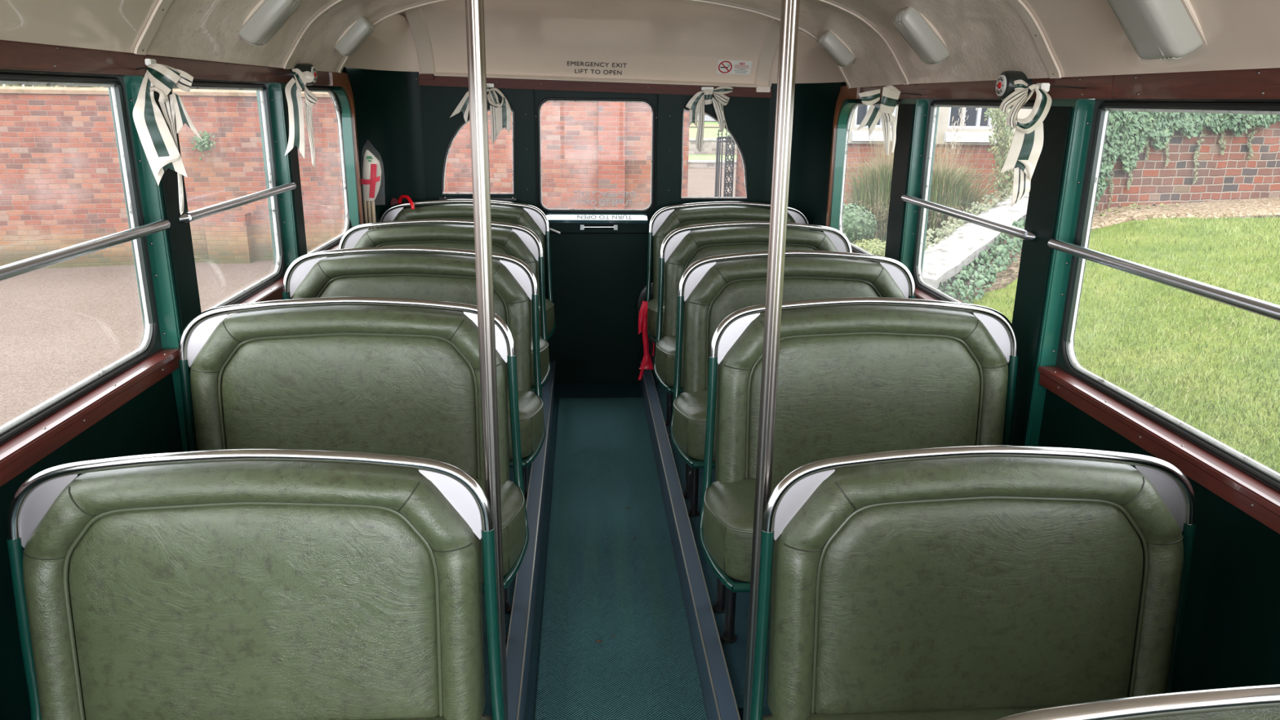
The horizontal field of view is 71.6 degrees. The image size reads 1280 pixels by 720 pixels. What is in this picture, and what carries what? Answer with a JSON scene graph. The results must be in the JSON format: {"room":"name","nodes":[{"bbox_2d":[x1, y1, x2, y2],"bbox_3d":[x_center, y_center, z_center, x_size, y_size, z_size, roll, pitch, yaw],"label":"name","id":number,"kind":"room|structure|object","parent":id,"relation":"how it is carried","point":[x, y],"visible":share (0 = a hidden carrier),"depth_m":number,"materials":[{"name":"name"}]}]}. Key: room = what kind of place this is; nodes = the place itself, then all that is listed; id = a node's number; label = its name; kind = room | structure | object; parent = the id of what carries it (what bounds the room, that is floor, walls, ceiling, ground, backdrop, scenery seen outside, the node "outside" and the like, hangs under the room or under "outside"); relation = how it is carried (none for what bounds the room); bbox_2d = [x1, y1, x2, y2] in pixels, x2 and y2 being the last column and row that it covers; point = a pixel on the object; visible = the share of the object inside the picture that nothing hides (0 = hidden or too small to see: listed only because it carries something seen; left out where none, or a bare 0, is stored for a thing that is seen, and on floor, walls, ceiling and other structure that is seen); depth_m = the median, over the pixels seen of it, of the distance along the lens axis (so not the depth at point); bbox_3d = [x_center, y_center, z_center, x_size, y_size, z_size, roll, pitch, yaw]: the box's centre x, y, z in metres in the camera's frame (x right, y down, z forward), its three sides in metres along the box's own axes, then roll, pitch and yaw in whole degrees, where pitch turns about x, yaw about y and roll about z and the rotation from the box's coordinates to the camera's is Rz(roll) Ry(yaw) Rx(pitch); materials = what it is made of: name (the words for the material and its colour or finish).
{"room":"bus interior","nodes":[
{"label":"bus interior","id":0,"kind":"room"},
{"bbox_2d":[107,75,201,451],"bbox_3d":[-1.221,-0.002,2.351,0.091,1.428,0.140,0,16,-4],"label":"pillar","id":1,"kind":"structure","parent":0,"point":[171,250],"depth_m":2.23,"materials":[{"name":"green metal"}]},
{"bbox_2d":[178,182,296,222],"bbox_3d":[-1.192,-0.488,2.695,0.034,0.026,0.914,0,16,-4],"label":"guard rail","id":2,"kind":"object","parent":1,"relation":"attached to","point":[193,215],"visible":0.99,"depth_m":2.56,"materials":[{"name":"silver metal"}]},
{"bbox_2d":[0,66,346,719],"bbox_3d":[-1.152,0.363,1.092,0.045,1.660,6.630,0,16,-4],"label":"wall","id":3,"kind":"structure","parent":0,"point":[148,423],"depth_m":1.89,"materials":[{"name":"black paint"}]},
{"bbox_2d":[0,40,146,75],"bbox_3d":[-1.040,-0.055,-0.094,0.032,0.056,4.580,0,16,-4],"label":"trim","id":4,"kind":"structure","parent":3,"relation":"attached to","point":[17,55],"depth_m":1.78,"materials":[{"name":"brown wood"}]},
{"bbox_2d":[0,69,162,444],"bbox_3d":[-1.195,-0.221,1.742,0.030,0.668,0.914,0,16,-4],"label":"window","id":5,"kind":"structure","parent":3,"relation":"in","point":[151,342],"depth_m":2.07,"materials":[{"name":"silver metal"}]},
{"bbox_2d":[0,348,178,486],"bbox_3d":[-1.172,0.120,1.844,0.054,0.052,0.902,0,16,-4],"label":"trim","id":6,"kind":"structure","parent":3,"relation":"attached to","point":[20,452],"depth_m":1.83,"materials":[{"name":"brown wood"}]},
{"bbox_2d":[133,58,203,215],"bbox_3d":[-1.103,-0.517,2.078,0.144,0.356,0.044,3,16,7],"label":"ribbon bow","id":7,"kind":"object","parent":3,"relation":"attached to","point":[161,149],"visible":1,"depth_m":2.06,"materials":[{"name":"white fabric"}]},
{"bbox_2d":[173,79,285,311],"bbox_3d":[-1.259,-0.507,2.714,0.030,0.668,0.874,0,16,-4],"label":"window","id":8,"kind":"structure","parent":3,"relation":"in","point":[279,271],"depth_m":3.04,"materials":[{"name":"silver metal"}]},
{"bbox_2d":[143,54,348,85],"bbox_3d":[-1.243,-0.970,3.013,0.032,0.056,1.908,0,16,-4],"label":"trim","id":9,"kind":"structure","parent":3,"relation":"attached to","point":[197,68],"depth_m":2.60,"materials":[{"name":"brown wood"}]},
{"bbox_2d":[275,68,317,169],"bbox_3d":[-1.162,-0.815,3.019,0.148,0.335,0.036,2,16,5],"label":"ribbon bow","id":10,"kind":"object","parent":3,"relation":"attached to","point":[293,89],"visible":1,"depth_m":3.01,"materials":[{"name":"white fabric"}]},
{"bbox_2d":[301,84,351,253],"bbox_3d":[-1.321,-0.780,3.640,0.026,0.668,0.889,0,16,-4],"label":"window","id":11,"kind":"structure","parent":3,"relation":"in","point":[313,88],"depth_m":3.98,"materials":[{"name":"silver metal"}]},
{"bbox_2d":[329,71,363,228],"bbox_3d":[-1.304,-0.852,3.918,0.052,0.794,0.345,0,16,-4],"label":"trim","id":12,"kind":"structure","parent":3,"relation":"attached to","point":[343,90],"depth_m":4.02,"materials":[{"name":"green metal"}]},
{"bbox_2d":[283,0,908,84],"bbox_3d":[-0.127,-1.159,3.074,2.186,0.364,0.046,0,16,-4],"label":"trim","id":13,"kind":"structure","parent":3,"relation":"attached to","point":[322,13],"depth_m":3.09,"materials":[{"name":"beige paint"}]},
{"bbox_2d":[133,0,1062,78],"bbox_3d":[-0.061,-0.862,2.067,2.186,0.364,0.051,0,16,-4],"label":"trim","id":14,"kind":"structure","parent":3,"relation":"attached to","point":[160,10],"depth_m":2.12,"materials":[{"name":"beige paint"}]},
{"bbox_2d":[256,82,306,271],"bbox_3d":[-1.282,-0.277,3.287,0.091,1.428,0.105,0,16,-4],"label":"pillar","id":15,"kind":"structure","parent":0,"point":[287,168],"depth_m":3.15,"materials":[{"name":"green metal"}]},
{"bbox_2d":[343,13,419,71],"bbox_3d":[-1.172,-1.435,4.020,0.220,0.227,0.653,0,16,-4],"label":"ceiling","id":16,"kind":"structure","parent":0,"point":[390,46],"depth_m":4.08,"materials":[{"name":"beige paint"}]},
{"bbox_2d":[345,67,426,228],"bbox_3d":[-1.258,-0.645,4.403,0.116,1.524,0.491,9,18,26],"label":"wall","id":17,"kind":"structure","parent":0,"point":[387,104],"depth_m":4.37,"materials":[{"name":"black paint"}]},
{"bbox_2d":[404,6,435,79],"bbox_3d":[-1.022,-1.522,4.049,0.075,0.458,0.765,0,16,-4],"label":"trim","id":18,"kind":"structure","parent":17,"relation":"attached to","point":[415,18],"depth_m":4.22,"materials":[{"name":"beige paint"}]},
{"bbox_2d":[482,388,542,716],"bbox_3d":[-0.724,1.070,1.506,0.855,0.140,6.970,0,16,-4],"label":"floor","id":19,"kind":"structure","parent":0,"point":[487,709],"depth_m":2.42,"materials":[{"name":"rubber"}]},
{"bbox_2d":[6,448,505,719],"bbox_3d":[-0.672,0.638,1.529,0.878,0.904,0.399,0,16,-4],"label":"seat","id":20,"kind":"object","parent":19,"relation":"on","point":[227,584],"visible":1,"depth_m":1.57,"materials":[{"name":"green leather"}]},
{"bbox_2d":[374,714,492,719],"bbox_3d":[-0.668,0.775,1.531,0.861,0.191,0.321,0,16,-4],"label":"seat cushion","id":21,"kind":"object","parent":20,"relation":"on","point":[377,717],"depth_m":1.64,"materials":[{"name":"green leather"}]},
{"bbox_2d":[178,297,528,641],"bbox_3d":[-0.725,0.320,2.216,0.888,0.908,0.402,-1,16,-4],"label":"seat","id":22,"kind":"object","parent":19,"relation":"on","point":[396,376],"visible":0.62,"depth_m":2.25,"materials":[{"name":"green leather"}]},
{"bbox_2d":[473,478,525,582],"bbox_3d":[-0.720,0.425,2.208,0.861,0.191,0.321,-1,16,-4],"label":"seat cushion","id":23,"kind":"object","parent":22,"relation":"on","point":[512,494],"depth_m":2.19,"materials":[{"name":"green leather"}]},
{"bbox_2d":[282,246,545,497],"bbox_3d":[-0.757,0.104,2.933,0.889,0.919,0.399,0,16,-4],"label":"seat","id":24,"kind":"object","parent":19,"relation":"on","point":[420,273],"visible":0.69,"depth_m":2.96,"materials":[{"name":"green leather"}]},
{"bbox_2d":[506,388,543,460],"bbox_3d":[-0.751,0.206,2.925,0.861,0.191,0.321,0,16,-4],"label":"seat cushion","id":25,"kind":"object","parent":24,"relation":"on","point":[531,403],"depth_m":2.88,"materials":[{"name":"green leather"}]},
{"bbox_2d":[337,218,551,392],"bbox_3d":[-0.811,-0.105,3.651,0.878,0.904,0.399,0,16,-4],"label":"seat","id":26,"kind":"object","parent":19,"relation":"on","point":[520,242],"visible":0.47,"depth_m":3.68,"materials":[{"name":"green leather"}]},
{"bbox_2d":[530,335,549,386],"bbox_3d":[-0.807,-0.001,3.644,0.861,0.191,0.321,0,16,-4],"label":"seat cushion","id":27,"kind":"object","parent":26,"relation":"on","point":[544,344],"depth_m":3.63,"materials":[{"name":"green leather"}]},
{"bbox_2d":[379,199,555,340],"bbox_3d":[-0.858,-0.317,4.370,0.878,0.904,0.399,0,16,-4],"label":"seat","id":28,"kind":"object","parent":19,"relation":"on","point":[531,217],"visible":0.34,"depth_m":4.39,"materials":[{"name":"green leather"}]},
{"bbox_2d":[360,150,381,231],"bbox_3d":[-1.261,-0.664,4.234,0.111,0.747,0.066,0,16,-4],"label":"flag","id":29,"kind":"object","parent":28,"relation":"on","point":[371,180],"visible":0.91,"depth_m":4.16,"materials":[{"name":"beige fabric"}]},
{"bbox_2d":[538,297,554,337],"bbox_3d":[-0.854,-0.212,4.362,0.861,0.191,0.321,0,16,-4],"label":"seat cushion","id":30,"kind":"object","parent":28,"relation":"on","point":[549,305],"depth_m":4.34,"materials":[{"name":"green leather"}]},
{"bbox_3d":[-1.158,0.339,1.387,0.091,1.538,0.115,0,16,-4],"label":"pillar","id":31,"kind":"structure","parent":19,"relation":"on","visible":0},
{"bbox_2d":[0,218,170,281],"bbox_3d":[-1.126,-0.190,1.685,0.034,0.026,1.024,0,16,-4],"label":"guard rail","id":32,"kind":"object","parent":31,"relation":"attached to","point":[20,268],"visible":1,"depth_m":1.76,"materials":[{"name":"silver metal"}]},
{"bbox_2d":[516,90,536,208],"bbox_3d":[-0.579,-0.614,4.629,0.082,1.515,0.026,0,16,-4],"label":"pillar","id":33,"kind":"structure","parent":0,"point":[526,116],"depth_m":4.48,"materials":[{"name":"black paint"}]},
{"bbox_2d":[524,382,642,719],"bbox_3d":[-0.016,1.119,1.566,0.475,0.030,6.970,0,16,-4],"label":"floor","id":34,"kind":"structure","parent":0,"point":[616,389],"depth_m":3.52,"materials":[{"name":"carpet"}]},
{"bbox_2d":[534,397,707,719],"bbox_3d":[-0.003,1.099,1.569,0.437,0.006,6.385,0,16,-4],"label":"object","id":35,"kind":"structure","parent":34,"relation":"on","point":[602,583],"depth_m":2.84,"materials":[{"name":"teal carpet"}]},
{"bbox_2d":[419,85,769,208],"bbox_3d":[-0.223,-0.630,4.673,1.815,1.570,0.030,0,16,-4],"label":"wall","id":36,"kind":"structure","parent":0,"point":[437,104],"depth_m":4.51,"materials":[{"name":"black paint"}]},
{"bbox_2d":[440,106,515,195],"bbox_3d":[-0.821,-1.060,4.497,0.386,0.453,0.021,0,16,-4],"label":"window","id":37,"kind":"structure","parent":36,"relation":"in","point":[445,160],"depth_m":4.50,"materials":[{"name":"clear glass"}]},
{"bbox_2d":[449,83,511,144],"bbox_3d":[-0.791,-1.217,4.401,0.302,0.295,0.047,0,16,-4],"label":"ribbon bow","id":38,"kind":"object","parent":36,"relation":"attached to","point":[500,117],"visible":0.84,"depth_m":4.39,"materials":[{"name":"white fabric"}]},
{"bbox_2d":[506,361,555,719],"bbox_3d":[-0.270,1.062,1.517,0.052,0.160,6.940,0,16,-4],"label":"trim","id":39,"kind":"structure","parent":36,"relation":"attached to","point":[518,646],"depth_m":2.62,"materials":[{"name":"grey metal"}]},
{"bbox_2d":[465,0,508,719],"bbox_3d":[-0.270,0.025,1.583,0.065,1.792,0.065,0,16,-4],"label":"pole","id":40,"kind":"object","parent":39,"relation":"on","point":[474,9],"visible":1,"depth_m":1.52,"materials":[{"name":"silver metal"}]},
{"bbox_2d":[415,75,772,97],"bbox_3d":[-0.218,-1.363,4.432,1.768,0.084,0.037,0,16,-4],"label":"trim","id":41,"kind":"structure","parent":36,"relation":"attached to","point":[439,81],"depth_m":4.42,"materials":[{"name":"brown wood"}]},
{"bbox_2d":[533,89,657,382],"bbox_3d":[-0.227,-0.624,4.636,0.693,1.620,0.146,0,16,-4],"label":"door","id":42,"kind":"structure","parent":36,"relation":"in","point":[599,256],"depth_m":4.70,"materials":[{"name":"green paint"}]},
{"bbox_2d":[432,71,758,87],"bbox_3d":[-0.211,-1.395,4.422,1.615,0.051,0.040,0,16,-4],"label":"trim","id":43,"kind":"structure","parent":36,"relation":"attached to","point":[449,74],"depth_m":4.41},
{"bbox_2d":[640,360,740,719],"bbox_3d":[0.240,1.059,1.550,0.051,0.160,6.940,0,16,-4],"label":"trim","id":44,"kind":"structure","parent":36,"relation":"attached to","point":[719,700],"depth_m":2.69,"materials":[{"name":"grey metal"}]},
{"bbox_2d":[742,0,799,719],"bbox_3d":[0.234,0.027,1.602,0.065,1.790,0.065,0,16,-4],"label":"pole","id":45,"kind":"object","parent":44,"relation":"on","point":[789,16],"visible":1,"depth_m":1.55,"materials":[{"name":"silver metal"}]},
{"bbox_2d":[685,85,733,152],"bbox_3d":[0.344,-1.213,4.478,0.235,0.327,0.048,1,16,0],"label":"ribbon bow","id":46,"kind":"object","parent":36,"relation":"attached to","point":[696,104],"visible":1,"depth_m":4.45,"materials":[{"name":"white fabric"}]},
{"bbox_2d":[680,106,747,199],"bbox_3d":[0.384,-1.062,4.575,0.361,0.471,0.021,0,16,-4],"label":"window","id":47,"kind":"structure","parent":36,"relation":"in","point":[684,108],"depth_m":4.59,"materials":[{"name":"clear glass"}]},
{"bbox_2d":[0,0,1279,88],"bbox_3d":[0.004,-0.564,1.064,2.207,0.390,6.955,0,16,-4],"label":"ceiling","id":48,"kind":"structure","parent":0,"point":[661,40],"depth_m":2.90,"materials":[{"name":"beige paint"}]},
{"bbox_2d":[239,0,302,45],"bbox_3d":[-1.083,-1.011,2.553,0.207,0.206,0.125,0,16,-4],"label":"ceiling lamp","id":49,"kind":"object","parent":48,"relation":"attached to","point":[267,17],"visible":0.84,"depth_m":2.52,"materials":[{"name":"grey plastic"}]},
{"bbox_2d":[334,17,374,56],"bbox_3d":[-1.144,-1.292,3.497,0.187,0.186,0.120,0,16,-4],"label":"ceiling lamp","id":50,"kind":"object","parent":48,"relation":"attached to","point":[357,33],"visible":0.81,"depth_m":3.46,"materials":[{"name":"grey plastic"}]},
{"bbox_2d":[817,29,854,66],"bbox_3d":[0.816,-1.283,3.609,0.182,0.176,0.120,0,16,-4],"label":"ceiling lamp","id":51,"kind":"object","parent":48,"relation":"attached to","point":[831,43],"visible":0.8,"depth_m":3.57,"materials":[{"name":"grey plastic"}]},
{"bbox_2d":[892,6,949,64],"bbox_3d":[0.885,-1.019,2.737,0.206,0.206,0.125,0,16,-4],"label":"ceiling lamp","id":52,"kind":"object","parent":48,"relation":"attached to","point":[917,31],"visible":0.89,"depth_m":2.70,"materials":[{"name":"grey plastic"}]},
{"bbox_2d":[1106,0,1207,60],"bbox_3d":[0.975,-0.679,1.667,0.202,0.222,0.150,0,16,-4],"label":"ceiling lamp","id":53,"kind":"object","parent":48,"relation":"attached to","point":[1161,29],"visible":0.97,"depth_m":1.64,"materials":[{"name":"grey plastic"}]},
{"bbox_2d":[656,93,682,211],"bbox_3d":[0.144,-0.618,4.675,0.122,1.515,0.026,0,16,-4],"label":"pillar","id":54,"kind":"structure","parent":0,"point":[669,106],"depth_m":4.53,"materials":[{"name":"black paint"}]},
{"bbox_2d":[651,365,771,719],"bbox_3d":[0.691,1.062,1.596,0.850,0.140,6.970,0,16,-4],"label":"floor","id":55,"kind":"structure","parent":0,"point":[735,653],"depth_m":2.50,"materials":[{"name":"metal"}]},
{"bbox_2d":[645,201,810,383],"bbox_3d":[0.449,-0.317,4.430,0.857,0.904,0.399,0,16,-4],"label":"seat","id":56,"kind":"object","parent":55,"relation":"on","point":[666,220],"visible":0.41,"depth_m":4.45,"materials":[{"name":"green leather"}]},
{"bbox_2d":[647,297,664,338],"bbox_3d":[0.446,-0.212,4.422,0.840,0.191,0.321,0,16,-4],"label":"seat cushion","id":57,"kind":"object","parent":56,"relation":"on","point":[652,306],"depth_m":4.32,"materials":[{"name":"green leather"}]},
{"bbox_2d":[653,221,852,437],"bbox_3d":[0.489,-0.105,3.711,0.857,0.904,0.399,0,16,-4],"label":"seat","id":58,"kind":"object","parent":55,"relation":"on","point":[682,247],"visible":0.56,"depth_m":3.73,"materials":[{"name":"green leather"}]},
{"bbox_2d":[655,333,684,388],"bbox_3d":[0.486,-0.001,3.703,0.840,0.191,0.321,0,16,-4],"label":"seat cushion","id":59,"kind":"object","parent":58,"relation":"on","point":[665,347],"depth_m":3.61,"materials":[{"name":"green leather"}]},
{"bbox_2d":[670,249,915,516],"bbox_3d":[0.535,0.106,2.993,0.857,0.904,0.399,0,16,-4],"label":"seat","id":60,"kind":"object","parent":55,"relation":"on","point":[712,288],"visible":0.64,"depth_m":3.02,"materials":[{"name":"green leather"}]},
{"bbox_2d":[672,389,716,462],"bbox_3d":[0.533,0.211,2.985,0.840,0.191,0.321,0,16,-4],"label":"seat cushion","id":61,"kind":"object","parent":60,"relation":"on","point":[689,406],"depth_m":2.88,"materials":[{"name":"green leather"}]},
{"bbox_2d":[698,297,1018,643],"bbox_3d":[0.587,0.317,2.275,0.857,0.904,0.399,0,16,-4],"label":"seat","id":62,"kind":"object","parent":55,"relation":"on","point":[857,375],"visible":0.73,"depth_m":2.31,"materials":[{"name":"green leather"}]},
{"bbox_2d":[702,478,782,582],"bbox_3d":[0.585,0.422,2.267,0.840,0.191,0.321,0,16,-4],"label":"seat cushion","id":63,"kind":"object","parent":62,"relation":"on","point":[728,504],"depth_m":2.18,"materials":[{"name":"green leather"}]},
{"bbox_2d":[750,444,1196,719],"bbox_3d":[0.631,0.638,1.589,0.857,0.904,0.399,0,16,-4],"label":"seat","id":64,"kind":"object","parent":55,"relation":"on","point":[984,582],"visible":0.98,"depth_m":1.64,"materials":[{"name":"green leather"}]},
{"bbox_2d":[762,706,1048,719],"bbox_3d":[0.627,0.775,1.591,0.840,0.191,0.321,0,16,-4],"label":"seat cushion","id":65,"kind":"object","parent":64,"relation":"on","point":[777,713],"depth_m":1.67,"materials":[{"name":"green leather"}]},
{"bbox_2d":[994,684,1279,719],"bbox_3d":[0.678,0.808,0.859,0.857,0.904,0.399,0,16,-4],"label":"seat","id":66,"kind":"object","parent":55,"relation":"on","point":[1259,702],"visible":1,"depth_m":0.88,"materials":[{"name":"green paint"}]},
{"bbox_2d":[764,82,841,233],"bbox_3d":[0.833,-0.645,4.539,0.116,1.502,0.491,-10,20,-33],"label":"wall","id":67,"kind":"structure","parent":0,"point":[815,104],"depth_m":4.45,"materials":[{"name":"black paint"}]},
{"bbox_2d":[754,18,780,92],"bbox_3d":[0.633,-1.505,4.162,0.075,0.475,0.765,0,16,-4],"label":"trim","id":68,"kind":"structure","parent":67,"relation":"attached to","point":[771,41],"depth_m":4.34,"materials":[{"name":"beige paint"}]},
{"bbox_2d":[771,29,845,83],"bbox_3d":[0.787,-1.416,4.153,0.220,0.227,0.653,0,16,-4],"label":"ceiling","id":69,"kind":"structure","parent":0,"point":[814,64],"depth_m":4.11,"materials":[{"name":"beige paint"}]},
{"bbox_2d":[884,98,939,274],"bbox_3d":[1.003,-0.273,3.416,0.091,1.404,0.175,0,16,-4],"label":"pillar","id":70,"kind":"structure","parent":0,"point":[913,113],"depth_m":3.26,"materials":[{"name":"metal"}]},
{"bbox_2d":[1007,98,1095,446],"bbox_3d":[1.070,0.028,2.396,0.091,1.404,0.165,0,16,-4],"label":"pillar","id":71,"kind":"structure","parent":0,"point":[1056,183],"depth_m":2.27,"materials":[{"name":"green metal"}]},
{"bbox_2d":[901,194,1035,240],"bbox_3d":[0.990,-0.456,2.771,0.034,0.026,0.969,0,16,-4],"label":"guard rail","id":72,"kind":"object","parent":71,"relation":"attached to","point":[1011,230],"visible":1,"depth_m":2.62,"materials":[{"name":"silver metal"}]},
{"bbox_2d":[1048,238,1279,321],"bbox_3d":[1.058,-0.150,1.732,0.034,0.026,1.019,0,16,-4],"label":"guard rail","id":73,"kind":"object","parent":71,"relation":"attached to","point":[1251,304],"visible":1,"depth_m":1.73,"materials":[{"name":"silver metal"}]},
{"bbox_2d":[1037,388,1279,692],"bbox_3d":[1.153,0.756,1.316,0.040,0.836,6.550,0,16,-4],"label":"wall","id":74,"kind":"structure","parent":0,"point":[1233,591],"depth_m":1.70,"materials":[{"name":"green paint"}]},
{"bbox_2d":[826,85,858,230],"bbox_3d":[0.938,-0.853,4.064,0.052,0.770,0.345,0,16,-4],"label":"trim","id":75,"kind":"structure","parent":74,"relation":"attached to","point":[846,97],"depth_m":4.16,"materials":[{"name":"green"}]},
{"bbox_2d":[838,98,902,265],"bbox_3d":[0.989,-0.774,3.811,0.026,0.668,0.894,0,16,-4],"label":"window","id":76,"kind":"structure","parent":74,"relation":"in","point":[857,250],"depth_m":4.15,"materials":[{"name":"silver metal"}]},
{"bbox_2d":[911,98,1035,315],"bbox_3d":[1.053,-0.476,2.796,0.030,0.668,0.914,0,16,-4],"label":"window","id":77,"kind":"structure","parent":74,"relation":"in","point":[934,104],"depth_m":3.15,"materials":[{"name":"silver metal"}]},
{"bbox_2d":[1037,365,1279,533],"bbox_3d":[1.086,0.162,1.889,0.054,0.052,0.882,0,16,-4],"label":"trim","id":78,"kind":"structure","parent":74,"relation":"attached to","point":[1260,500],"depth_m":1.80,"materials":[{"name":"brown wood"}]},
{"bbox_2d":[1055,98,1279,491],"bbox_3d":[1.119,-0.180,1.790,0.030,0.668,0.894,0,16,-4],"label":"window","id":79,"kind":"structure","parent":74,"relation":"in","point":[1066,359],"depth_m":2.03,"materials":[{"name":"clear glass"}]},
{"bbox_2d":[1257,596,1279,684],"bbox_3d":[1.132,0.366,1.440,0.091,1.514,0.115,0,16,-4],"label":"pillar","id":80,"kind":"structure","parent":0,"point":[1270,672],"depth_m":1.52,"materials":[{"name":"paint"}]},
{"bbox_3d":[1.169,-0.377,1.025,0.043,0.145,6.630,0,16,-4],"label":"wall","id":81,"kind":"structure","parent":0,"visible":0},
{"bbox_2d":[856,84,921,155],"bbox_3d":[0.868,-0.830,3.081,0.241,0.236,0.032,-3,17,-11],"label":"ribbon bow","id":82,"kind":"object","parent":81,"relation":"attached to","point":[891,94],"visible":1,"depth_m":3.06,"materials":[{"name":"white fabric"}]},
{"bbox_2d":[840,75,1115,98],"bbox_3d":[0.999,-0.920,3.028,0.032,0.056,2.188,0,16,-4],"label":"trim","id":83,"kind":"structure","parent":81,"relation":"attached to","point":[1095,86],"depth_m":2.57,"materials":[{"name":"brown wood"}]},
{"bbox_2d":[999,80,1084,206],"bbox_3d":[0.941,-0.509,2.099,0.220,0.291,0.049,-6,18,-21],"label":"ribbon bow","id":84,"kind":"object","parent":81,"relation":"attached to","point":[1027,144],"visible":1,"depth_m":2.08,"materials":[{"name":"white fabric"}]},
{"bbox_2d":[1111,67,1279,99],"bbox_3d":[1.202,-0.004,-0.080,0.032,0.056,4.300,0,16,-4],"label":"trim","id":85,"kind":"structure","parent":81,"relation":"attached to","point":[1255,83],"depth_m":1.69,"materials":[{"name":"brown wood"}]},
{"label":"outside","id":86,"kind":"structure","parent":0,"visible":0},
{"bbox_2d":[0,168,736,426],"bbox_3d":[5.737,-5.492,27.480,105.000,0.001,105.000,0,16,-4],"label":"ground","id":87,"kind":"structure","parent":86,"point":[60,327],"depth_m":9.85,"materials":[{"name":"beige concrete"}]},
{"bbox_2d":[0,86,689,268],"bbox_3d":[-12.019,-2.313,11.578,25.892,2.510,1.176,-3,17,-11],"label":"brick wall","id":88,"kind":"structure","parent":87,"relation":"on","point":[61,186],"depth_m":12.89,"materials":[{"name":"red brick"}]},
{"bbox_2d":[714,128,737,196],"bbox_3d":[1.445,-2.830,14.511,0.654,2.030,0.038,-15,22,-42],"label":"iron gate","id":89,"kind":"object","parent":87,"relation":"on","point":[731,140],"visible":0.5,"depth_m":14.33,"materials":[{"name":"grey metal"}]},
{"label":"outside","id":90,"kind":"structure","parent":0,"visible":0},
{"bbox_2d":[945,214,1279,303],"bbox_3d":[4.663,-1.010,9.303,7.500,1.714,7.400,0,16,-4],"label":"bed","id":91,"kind":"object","parent":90,"point":[1007,279],"visible":0.02,"depth_m":6.71,"materials":[{"name":"soil"}]},
{"bbox_2d":[843,122,944,242],"bbox_3d":[2.572,-1.997,9.150,1.739,1.582,1.784,2,16,5],"label":"ornamental grass","id":92,"kind":"object","parent":91,"relation":"on","point":[869,192],"depth_m":9.05,"materials":[{"name":"plant"}]},
{"bbox_2d":[843,105,1031,204],"bbox_3d":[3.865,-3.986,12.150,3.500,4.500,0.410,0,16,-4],"label":"house","id":93,"kind":"structure","parent":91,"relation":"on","point":[975,122],"depth_m":12.34,"materials":[{"name":"paint"}]},
{"bbox_2d":[853,107,1031,245],"bbox_3d":[3.084,-1.943,9.013,2.203,1.567,2.145,-10,20,-33],"label":"ornamental grass","id":94,"kind":"object","parent":91,"relation":"on","point":[947,192],"depth_m":8.82,"materials":[{"name":"plant"}]},
{"bbox_2d":[922,193,1029,291],"bbox_3d":[2.950,-0.897,7.769,0.391,0.847,3.483,12,20,34],"label":"wall","id":95,"kind":"structure","parent":91,"relation":"on","point":[944,260],"depth_m":7.14,"materials":[{"name":"grey stone"}]},
{"bbox_2d":[924,187,1012,250],"bbox_3d":[2.866,-1.240,7.953,0.227,0.395,3.140,12,20,34],"label":"ivy","id":96,"kind":"object","parent":95,"relation":"on","point":[985,206],"visible":0.67,"depth_m":7.96,"materials":[{"name":"green plant"}]},
{"bbox_2d":[937,217,1026,303],"bbox_3d":[3.218,-0.980,7.545,0.330,0.542,3.532,12,20,34],"label":"ivy","id":97,"kind":"object","parent":95,"relation":"attached to","point":[958,285],"visible":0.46,"depth_m":6.72,"materials":[{"name":"green plant"}]},
{"bbox_2d":[984,107,1016,198],"bbox_3d":[4.795,-2.684,11.636,0.852,1.269,0.466,0,16,-4],"label":"climbing plant","id":98,"kind":"object","parent":91,"relation":"on","point":[1001,120],"visible":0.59,"depth_m":11.51,"materials":[{"name":"green plant"}]},
{"bbox_3d":[1.823,-0.802,7.925,0.380,0.455,0.380,0,16,-4],"label":"plant pot","id":99,"kind":"object","parent":91,"relation":"on","visible":0},
{"bbox_2d":[842,203,878,243],"bbox_3d":[1.828,-1.179,7.819,0.528,0.400,0.530,0,16,-4],"label":"round bush","id":100,"kind":"object","parent":99,"relation":"on","point":[857,224],"visible":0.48,"depth_m":7.64,"materials":[{"name":"green plant"}]},
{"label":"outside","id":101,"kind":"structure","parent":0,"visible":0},
{"bbox_2d":[1090,196,1279,230],"bbox_3d":[8.093,-0.930,7.774,8.850,1.192,4.400,0,16,-4],"label":"gravel","id":102,"kind":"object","parent":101,"point":[1264,206],"visible":0.18,"depth_m":7.48,"materials":[{"name":"beige gravel"}]},
{"bbox_2d":[1093,120,1279,212],"bbox_3d":[7.484,-1.884,8.736,8.042,1.058,0.370,-4,17,-15],"label":"brick wall","id":103,"kind":"structure","parent":102,"relation":"on","point":[1229,175],"depth_m":7.92,"materials":[{"name":"red brick"}]},
{"bbox_2d":[1107,124,1261,208],"bbox_3d":[4.789,-1.739,7.807,1.587,0.769,0.036,-4,17,-16],"label":"trails","id":104,"kind":"object","parent":103,"relation":"attached to","point":[1220,141],"visible":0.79,"depth_m":7.79,"materials":[{"name":"green plant"}]},
{"bbox_2d":[1093,111,1279,211],"bbox_3d":[5.477,-1.683,7.996,4.028,1.211,0.130,-4,17,-16],"label":"ivy","id":105,"kind":"object","parent":103,"relation":"attached to","point":[1123,129],"visible":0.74,"depth_m":7.57,"materials":[{"name":"green plant"}]},
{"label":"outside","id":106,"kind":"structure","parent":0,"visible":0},
{"bbox_2d":[955,213,1279,473],"bbox_3d":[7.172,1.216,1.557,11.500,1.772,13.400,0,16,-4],"label":"lawn","id":107,"kind":"structure","parent":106,"point":[998,304],"depth_m":5.14,"materials":[{"name":"green plant"}]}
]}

